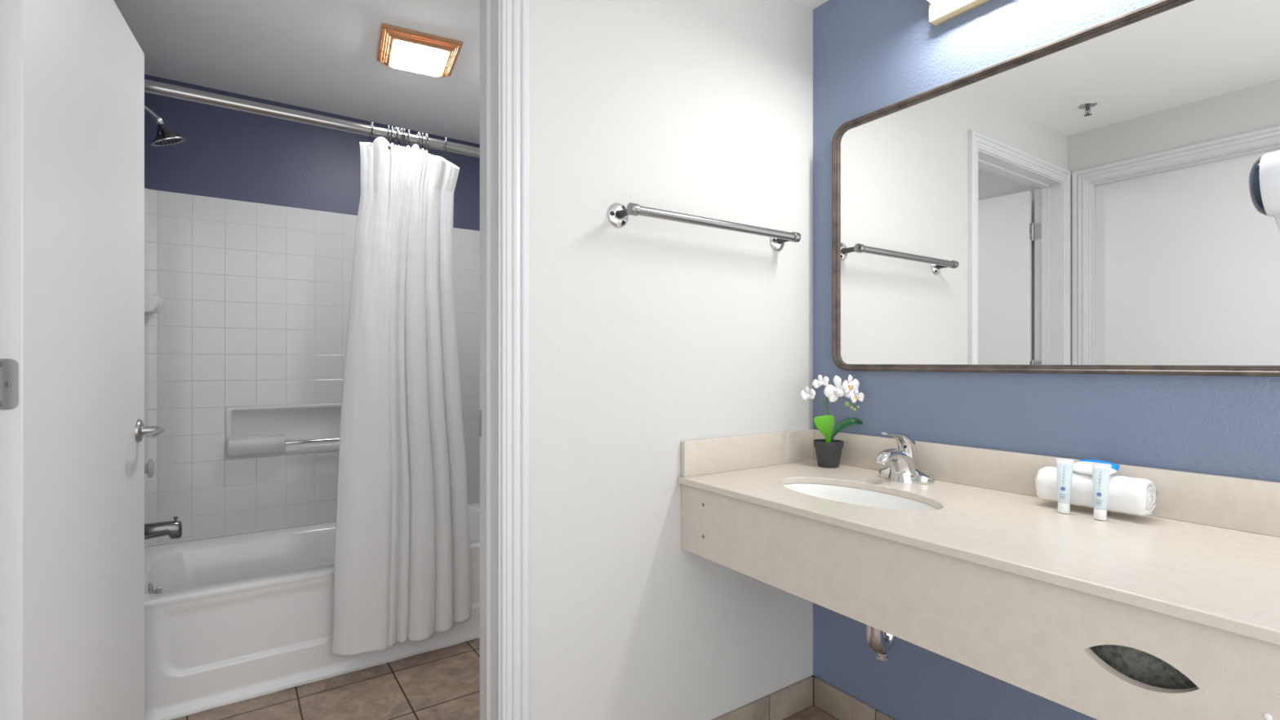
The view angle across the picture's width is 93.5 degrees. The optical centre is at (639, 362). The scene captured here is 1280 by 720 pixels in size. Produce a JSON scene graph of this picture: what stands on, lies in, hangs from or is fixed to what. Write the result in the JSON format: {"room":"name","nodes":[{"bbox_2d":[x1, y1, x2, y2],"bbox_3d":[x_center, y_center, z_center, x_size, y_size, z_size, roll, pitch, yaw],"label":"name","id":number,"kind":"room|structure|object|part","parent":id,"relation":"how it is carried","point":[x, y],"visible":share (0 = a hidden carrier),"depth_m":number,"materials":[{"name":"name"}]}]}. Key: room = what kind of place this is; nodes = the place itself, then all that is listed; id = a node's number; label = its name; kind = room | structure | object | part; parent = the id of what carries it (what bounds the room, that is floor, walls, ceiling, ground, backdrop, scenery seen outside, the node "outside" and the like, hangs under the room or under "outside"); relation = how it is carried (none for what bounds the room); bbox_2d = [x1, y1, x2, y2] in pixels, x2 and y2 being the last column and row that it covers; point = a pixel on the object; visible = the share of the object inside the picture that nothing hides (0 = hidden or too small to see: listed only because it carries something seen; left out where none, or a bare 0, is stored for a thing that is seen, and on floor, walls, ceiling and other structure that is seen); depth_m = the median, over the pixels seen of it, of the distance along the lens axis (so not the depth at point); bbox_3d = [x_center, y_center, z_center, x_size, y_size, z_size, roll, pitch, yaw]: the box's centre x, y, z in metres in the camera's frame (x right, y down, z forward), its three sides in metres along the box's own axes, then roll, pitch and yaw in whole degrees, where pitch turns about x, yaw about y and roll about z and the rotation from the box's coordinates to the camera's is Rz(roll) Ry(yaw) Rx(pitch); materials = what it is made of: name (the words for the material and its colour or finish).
{"room":"hotel bathroom","nodes":[
{"label":"hotel bathroom","id":0,"kind":"room"},
{"bbox_2d":[144,74,479,546],"bbox_3d":[-1.540,-0.020,3.098,1.824,2.440,0.161,0,0,-34],"label":"wall","id":1,"kind":"structure","parent":0,"point":[226,153],"depth_m":2.84,"materials":[{"name":"blue paint"}]},
{"bbox_2d":[144,187,479,547],"bbox_3d":[-1.287,0.024,2.723,1.586,1.540,0.791,0,0,-34],"label":"tub surround","id":2,"kind":"object","parent":1,"relation":"attached to","point":[246,304],"visible":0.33,"depth_m":2.80,"materials":[{"name":"white tile"}]},
{"bbox_2d":[144,459,154,477],"bbox_3d":[-1.869,0.400,2.250,0.086,0.170,0.170,0,0,-34],"label":"shower valve","id":3,"kind":"object","parent":2,"relation":"attached to","point":[149,467],"visible":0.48,"depth_m":2.25,"materials":[{"name":"silver metal"}]},
{"bbox_3d":[-2.069,-0.245,2.543,0.087,0.074,0.140,0,0,-34],"label":"soap dish","id":4,"kind":"part","parent":2,"relation":"part of","materials":[{"name":"white ceramic"}]},
{"bbox_2d":[144,515,182,539],"bbox_3d":[-1.842,0.637,2.280,0.174,0.086,0.062,0,0,-34],"label":"tub spout","id":5,"kind":"object","parent":2,"relation":"attached to","point":[173,529],"visible":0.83,"depth_m":2.28,"materials":[{"name":"silver metal"}]},
{"bbox_2d":[226,434,285,456],"bbox_3d":[-1.782,0.388,2.801,0.228,0.081,0.104,0,0,-34],"label":"soap shelf","id":6,"kind":"object","parent":2,"relation":"attached to","point":[237,445],"depth_m":2.77,"materials":[{"name":"white tile"}]},
{"bbox_2d":[113,0,828,144],"bbox_3d":[-0.235,-1.290,1.422,2.420,0.100,4.400,0,0,-34],"label":"ceiling","id":7,"kind":"structure","parent":0,"point":[317,55],"depth_m":2.41,"materials":[{"name":"white paint"}]},
{"bbox_2d":[377,22,462,77],"bbox_3d":[-0.880,-1.218,2.396,0.290,0.042,0.290,0,0,-27],"label":"ceiling fan light","id":8,"kind":"object","parent":7,"relation":"attached to","point":[399,48],"visible":1,"depth_m":2.33,"materials":[{"name":"brown"}]},
{"bbox_2d":[173,638,837,719],"bbox_3d":[-0.235,1.250,1.422,2.420,0.100,4.400,0,0,-34],"label":"floor","id":9,"kind":"structure","parent":0,"point":[442,683],"depth_m":2.15,"materials":[{"name":"tile"}]},
{"bbox_2d":[144,502,479,719],"bbox_3d":[-1.271,0.999,2.700,1.592,0.409,0.789,0,0,-34],"label":"bathtub","id":10,"kind":"object","parent":9,"relation":"on","point":[228,620],"visible":0.49,"depth_m":2.23,"materials":[{"name":"white ceramic"}]},
{"bbox_3d":[-1.821,0.866,2.277,0.022,0.032,0.012,0,0,-34],"label":"trip lever","id":11,"kind":"part","parent":10,"relation":"part of","materials":[{"name":"silver metal"}]},
{"bbox_2d":[144,502,479,601],"bbox_3d":[-1.278,0.955,2.712,1.592,0.321,0.762,0,0,-34],"label":"basin","id":12,"kind":"object","parent":10,"relation":"in","point":[296,563],"depth_m":2.62,"materials":[{"name":"white ceramic"}]},
{"bbox_2d":[528,0,813,719],"bbox_3d":[-0.309,-0.020,1.571,2.134,2.440,0.130,0,0,-34],"label":"wall","id":13,"kind":"structure","parent":0,"point":[648,335],"depth_m":1.73,"materials":[{"name":"white paint"}]},
{"bbox_2d":[0,0,164,719],"bbox_3d":[-1.314,0.117,1.465,0.109,2.143,0.917,0,0,-27],"label":"door","id":14,"kind":"structure","parent":13,"relation":"in","point":[73,431],"depth_m":1.30,"materials":[{"name":"white paint"}]},
{"bbox_3d":[-1.480,0.205,1.811,0.045,0.068,0.068,0,0,-28],"label":"handle","id":15,"kind":"part","parent":14,"relation":"part of","materials":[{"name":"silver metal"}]},
{"bbox_3d":[-1.430,0.207,1.780,0.029,0.020,0.128,0,0,-26],"label":"lever","id":16,"kind":"part","parent":14,"relation":"part of","materials":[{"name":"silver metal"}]},
{"bbox_2d":[478,0,528,719],"bbox_3d":[-0.750,0.078,1.262,1.048,2.244,0.158,0,0,-34],"label":"trim","id":17,"kind":"structure","parent":13,"relation":"attached to","point":[504,411],"depth_m":1.49,"materials":[{"name":"white paint"}]},
{"bbox_3d":[-0.406,0.160,1.566,0.014,0.070,0.043,0,0,-34],"label":"strike plate","id":18,"kind":"part","parent":17,"relation":"part of","materials":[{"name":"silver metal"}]},
{"bbox_2d":[607,202,800,251],"bbox_3d":[0.225,-0.405,1.800,0.697,0.068,0.094,0,0,-34],"label":"towel bar","id":19,"kind":"object","parent":13,"relation":"attached to","point":[617,213],"visible":1,"depth_m":1.71,"materials":[{"name":"silver metal"}]},
{"bbox_3d":[-0.039,-0.405,1.629,0.034,0.026,0.068,0,0,-34],"label":"post","id":20,"kind":"part","parent":19,"relation":"part of","materials":[{"name":"grey metal"}]},
{"bbox_3d":[0.481,-0.405,1.984,0.034,0.026,0.068,0,0,-34],"label":"post","id":21,"kind":"part","parent":19,"relation":"part of","materials":[{"name":"grey metal"}]},
{"bbox_2d":[680,429,813,477],"bbox_3d":[0.361,0.286,1.938,0.571,0.105,0.020,0,0,-34],"label":"backsplash","id":22,"kind":"structure","parent":13,"relation":"attached to","point":[726,454],"depth_m":1.90,"materials":[{"name":"beige stone"}]},
{"bbox_2d":[711,675,813,719],"bbox_3d":[0.162,1.150,1.808,1.071,0.100,0.011,0,0,-34],"label":"baseboard","id":23,"kind":"structure","parent":13,"relation":"attached to","point":[786,702],"depth_m":2.01,"materials":[{"name":"tile"}]},
{"bbox_2d":[813,0,1279,719],"bbox_3d":[1.157,-0.020,1.423,0.120,2.440,2.030,0,0,-34],"label":"wall","id":24,"kind":"structure","parent":0,"point":[869,55],"depth_m":1.68,"materials":[{"name":"blue paint"}]},
{"bbox_2d":[812,675,896,719],"bbox_3d":[1.026,1.150,1.498,0.011,0.100,1.498,0,0,-34],"label":"baseboard","id":25,"kind":"structure","parent":24,"relation":"attached to","point":[841,705],"depth_m":2.01,"materials":[{"name":"tile"}]},
{"bbox_2d":[926,0,990,26],"bbox_3d":[0.988,-1.060,1.460,0.115,0.169,0.623,0,0,-34],"label":"lamp","id":26,"kind":"object","parent":24,"relation":"attached to","point":[940,11],"visible":1,"depth_m":1.69,"materials":[{"name":"white glass"}]},
{"bbox_2d":[932,0,969,17],"bbox_3d":[0.986,-1.060,1.459,0.110,0.156,0.601,0,0,-34],"label":"diffuser","id":27,"kind":"object","parent":26,"relation":"attached to","point":[940,8],"depth_m":1.69,"materials":[{"name":"white glass"}]},
{"bbox_2d":[677,428,1279,719],"bbox_3d":[0.782,0.393,1.330,0.603,0.318,1.498,0,0,-34],"label":"countertop","id":28,"kind":"structure","parent":24,"relation":"attached to","point":[1172,612],"depth_m":1.16,"materials":[{"name":"beige stone"}]},
{"bbox_2d":[800,374,864,467],"bbox_3d":[0.620,0.189,1.958,0.205,0.299,0.096,0,0,6],"label":"potted orchid","id":29,"kind":"object","parent":28,"relation":"on","point":[828,450],"visible":1,"depth_m":1.94,"materials":[{"name":"grey plant"}]},
{"bbox_3d":[0.541,0.101,1.938,0.052,0.045,0.021,0,0,34],"label":"flower","id":30,"kind":"part","parent":29,"relation":"part of","materials":[{"name":"white plant"}]},
{"bbox_3d":[0.583,0.063,1.945,0.055,0.045,0.025,0,0,33],"label":"flower","id":31,"kind":"part","parent":29,"relation":"part of","materials":[{"name":"white plant"}]},
{"bbox_3d":[0.613,0.297,1.959,0.096,0.083,0.096,0,0,-34],"label":"pot","id":32,"kind":"part","parent":29,"relation":"part of","materials":[{"name":"grey"}]},
{"bbox_3d":[0.627,0.171,1.952,0.144,0.205,0.020,0,0,2],"label":"flower stem","id":33,"kind":"part","parent":29,"relation":"part of","materials":[{"name":"green"}]},
{"bbox_3d":[0.641,0.086,1.934,0.098,0.085,0.015,0,0,11],"label":"flower","id":34,"kind":"part","parent":29,"relation":"part of","materials":[{"name":"white plant"}]},
{"bbox_3d":[0.673,0.070,1.929,0.072,0.060,0.016,0,0,-25],"label":"flower","id":35,"kind":"part","parent":29,"relation":"part of","materials":[{"name":"white plant"}]},
{"bbox_3d":[0.693,0.109,1.927,0.049,0.042,0.015,0,0,-9],"label":"flower","id":36,"kind":"part","parent":29,"relation":"part of","materials":[{"name":"white plant"}]},
{"bbox_2d":[782,483,938,511],"bbox_3d":[0.559,0.431,1.576,0.274,0.144,0.488,0,0,-34],"label":"sink basin","id":37,"kind":"object","parent":28,"relation":"in","point":[858,496],"visible":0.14,"depth_m":1.70,"materials":[{"name":"white ceramic"}]},
{"bbox_2d":[866,624,896,661],"bbox_3d":[0.704,0.645,1.645,0.356,0.280,0.072,0,0,-32],"label":"trap","id":38,"kind":"object","parent":37,"relation":"attached to","point":[880,642],"visible":0.27,"depth_m":1.57,"materials":[{"name":"silver metal"}]},
{"bbox_2d":[875,431,934,484],"bbox_3d":[0.729,0.268,1.711,0.168,0.145,0.161,0,0,-34],"label":"faucet","id":39,"kind":"object","parent":28,"relation":"on","point":[904,460],"visible":1,"depth_m":1.70,"materials":[{"name":"silver metal"}]},
{"bbox_3d":[0.727,0.292,1.710,0.166,0.097,0.092,0,0,-34],"label":"spout","id":40,"kind":"part","parent":39,"relation":"part of","materials":[{"name":"silver metal"}]},
{"bbox_3d":[0.739,0.258,1.718,0.142,0.126,0.056,0,0,-34],"label":"lever handle","id":41,"kind":"part","parent":39,"relation":"part of","materials":[{"name":"silver metal"}]},
{"bbox_3d":[0.767,0.321,1.737,0.064,0.036,0.161,0,0,-34],"label":"plate","id":42,"kind":"part","parent":39,"relation":"part of","materials":[{"name":"silver metal"}]},
{"bbox_2d":[1056,457,1074,513],"bbox_3d":[0.954,0.279,1.357,0.027,0.121,0.034,0,0,-34],"label":"toiletry tube","id":43,"kind":"object","parent":28,"relation":"on","point":[1064,467],"visible":1,"depth_m":1.35,"materials":[{"name":"white plastic"}]},
{"bbox_2d":[1035,466,1157,515],"bbox_3d":[1.027,0.289,1.365,0.086,0.079,0.210,0,0,-34],"label":"rolled towel","id":44,"kind":"object","parent":28,"relation":"on","point":[1126,495],"visible":0.7,"depth_m":1.31,"materials":[{"name":"white fabric"}]},
{"bbox_2d":[1072,459,1119,475],"bbox_3d":[1.024,0.238,1.359,0.051,0.031,0.088,0,0,-25],"label":"packet","id":45,"kind":"object","parent":44,"relation":"on","point":[1083,466],"visible":0.61,"depth_m":1.36,"materials":[{"name":"white plastic"}]},
{"bbox_2d":[1092,462,1111,520],"bbox_3d":[0.991,0.279,1.298,0.027,0.121,0.034,0,0,-34],"label":"toiletry tube","id":46,"kind":"object","parent":28,"relation":"on","point":[1100,471],"visible":1,"depth_m":1.29,"materials":[{"name":"white plastic"}]},
{"bbox_2d":[810,428,1279,537],"bbox_3d":[1.023,0.286,1.494,0.020,0.105,1.498,0,0,-34],"label":"backsplash","id":47,"kind":"structure","parent":24,"relation":"attached to","point":[1251,505],"depth_m":1.35,"materials":[{"name":"beige stone"}]},
{"bbox_2d":[831,0,1279,376],"bbox_3d":[1.031,-0.380,1.476,0.027,0.816,1.340,0,0,-34],"label":"wall mirror","id":48,"kind":"object","parent":24,"relation":"attached to","point":[1079,202],"visible":1,"depth_m":1.44,"materials":[{"name":"brown metal"}]},
{"bbox_3d":[1.305,-0.310,0.846,0.286,0.160,0.231,0,0,-34],"label":"holder","id":49,"kind":"object","parent":24,"relation":"attached to","visible":0},
{"bbox_2d":[1248,150,1279,231],"bbox_3d":[1.116,-0.235,0.960,0.109,0.242,0.201,0,0,-34],"label":"hair dryer","id":50,"kind":"object","parent":49,"relation":"attached to","point":[1264,173],"visible":1,"depth_m":1.00,"materials":[{"name":"white plastic"}]},
{"bbox_3d":[1.092,-0.193,0.996,0.036,0.158,0.067,0,0,-34],"label":"handle","id":51,"kind":"part","parent":50,"relation":"part of","materials":[{"name":"white plastic"}]},
{"bbox_3d":[-1.979,-0.020,2.222,0.110,2.440,0.789,0,0,-34],"label":"wall","id":52,"kind":"structure","parent":0,"visible":0},
{"bbox_2d":[144,105,185,146],"bbox_3d":[-1.837,-0.905,2.281,0.187,0.171,0.114,0,0,-34],"label":"shower","id":53,"kind":"object","parent":52,"relation":"attached to","point":[164,136],"visible":0.86,"depth_m":2.27,"materials":[{"name":"silver metal"}]},
{"bbox_3d":[-1.864,-0.952,2.253,0.111,0.079,0.052,0,0,-34],"label":"arm","id":54,"kind":"part","parent":53,"relation":"part of","materials":[{"name":"silver metal"}]},
{"bbox_3d":[-1.804,-0.843,2.305,0.085,0.037,0.091,0,0,-34],"label":"nozzle plate","id":55,"kind":"part","parent":53,"relation":"part of","materials":[{"name":"black"}]},
{"bbox_2d":[144,79,479,157],"bbox_3d":[-1.064,-0.918,2.397,1.598,0.072,0.072,0,0,-34],"label":"shower curtain rod","id":56,"kind":"object","parent":52,"relation":"attached to","point":[150,86],"visible":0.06,"depth_m":2.23,"materials":[{"name":"silver metal"}]},
{"bbox_2d":[369,122,373,142],"bbox_3d":[-1.067,-0.900,2.393,0.008,0.104,0.060,0,0,-34],"label":"curtain ring","id":57,"kind":"object","parent":56,"relation":"hanging from","point":[371,123],"visible":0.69,"depth_m":2.38,"materials":[{"name":"grey metal"}]},
{"bbox_2d":[386,125,389,142],"bbox_3d":[-1.015,-0.900,2.429,0.008,0.104,0.060,0,0,-27],"label":"curtain ring","id":58,"kind":"object","parent":56,"relation":"hanging from","point":[388,126],"visible":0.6,"depth_m":2.41,"materials":[{"name":"silver metal"}]},
{"bbox_2d":[393,127,398,146],"bbox_3d":[-0.992,-0.900,2.444,0.008,0.104,0.060,0,0,-40],"label":"curtain ring","id":59,"kind":"object","parent":56,"relation":"hanging from","point":[395,128],"visible":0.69,"depth_m":2.42,"materials":[{"name":"silver metal"}]},
{"bbox_2d":[399,128,403,147],"bbox_3d":[-0.974,-0.900,2.457,0.008,0.104,0.060,0,0,-36],"label":"curtain ring","id":60,"kind":"object","parent":56,"relation":"hanging from","point":[401,129],"visible":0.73,"depth_m":2.44,"materials":[{"name":"silver metal"}]},
{"bbox_2d":[331,137,471,657],"bbox_3d":[-0.926,0.109,2.399,0.547,1.998,0.126,0,0,-36],"label":"shower curtain","id":61,"kind":"object","parent":60,"relation":"hanging from","point":[402,561],"visible":1,"depth_m":2.39,"materials":[{"name":"white fabric"}]},
{"bbox_2d":[402,128,405,146],"bbox_3d":[-0.965,-0.900,2.463,0.008,0.104,0.060,0,0,-29],"label":"curtain ring","id":62,"kind":"object","parent":56,"relation":"hanging from","point":[403,130],"visible":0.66,"depth_m":2.44,"materials":[{"name":"silver metal"}]},
{"bbox_2d":[417,132,421,150],"bbox_3d":[-0.917,-0.900,2.495,0.008,0.104,0.060,0,0,-34],"label":"curtain ring","id":63,"kind":"object","parent":56,"relation":"hanging from","point":[418,133],"visible":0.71,"depth_m":2.47,"materials":[{"name":"silver metal"}]},
{"bbox_2d":[424,133,428,151],"bbox_3d":[-0.891,-0.900,2.513,0.008,0.104,0.060,0,0,-32],"label":"curtain ring","id":64,"kind":"object","parent":56,"relation":"hanging from","point":[426,135],"visible":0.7,"depth_m":2.49,"materials":[{"name":"silver metal"}]},
{"bbox_2d":[444,137,447,159],"bbox_3d":[-0.824,-0.900,2.560,0.008,0.104,0.060,0,0,-17],"label":"curtain ring","id":65,"kind":"object","parent":56,"relation":"hanging from","point":[446,139],"visible":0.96,"depth_m":2.53,"materials":[{"name":"silver metal"}]}
]}

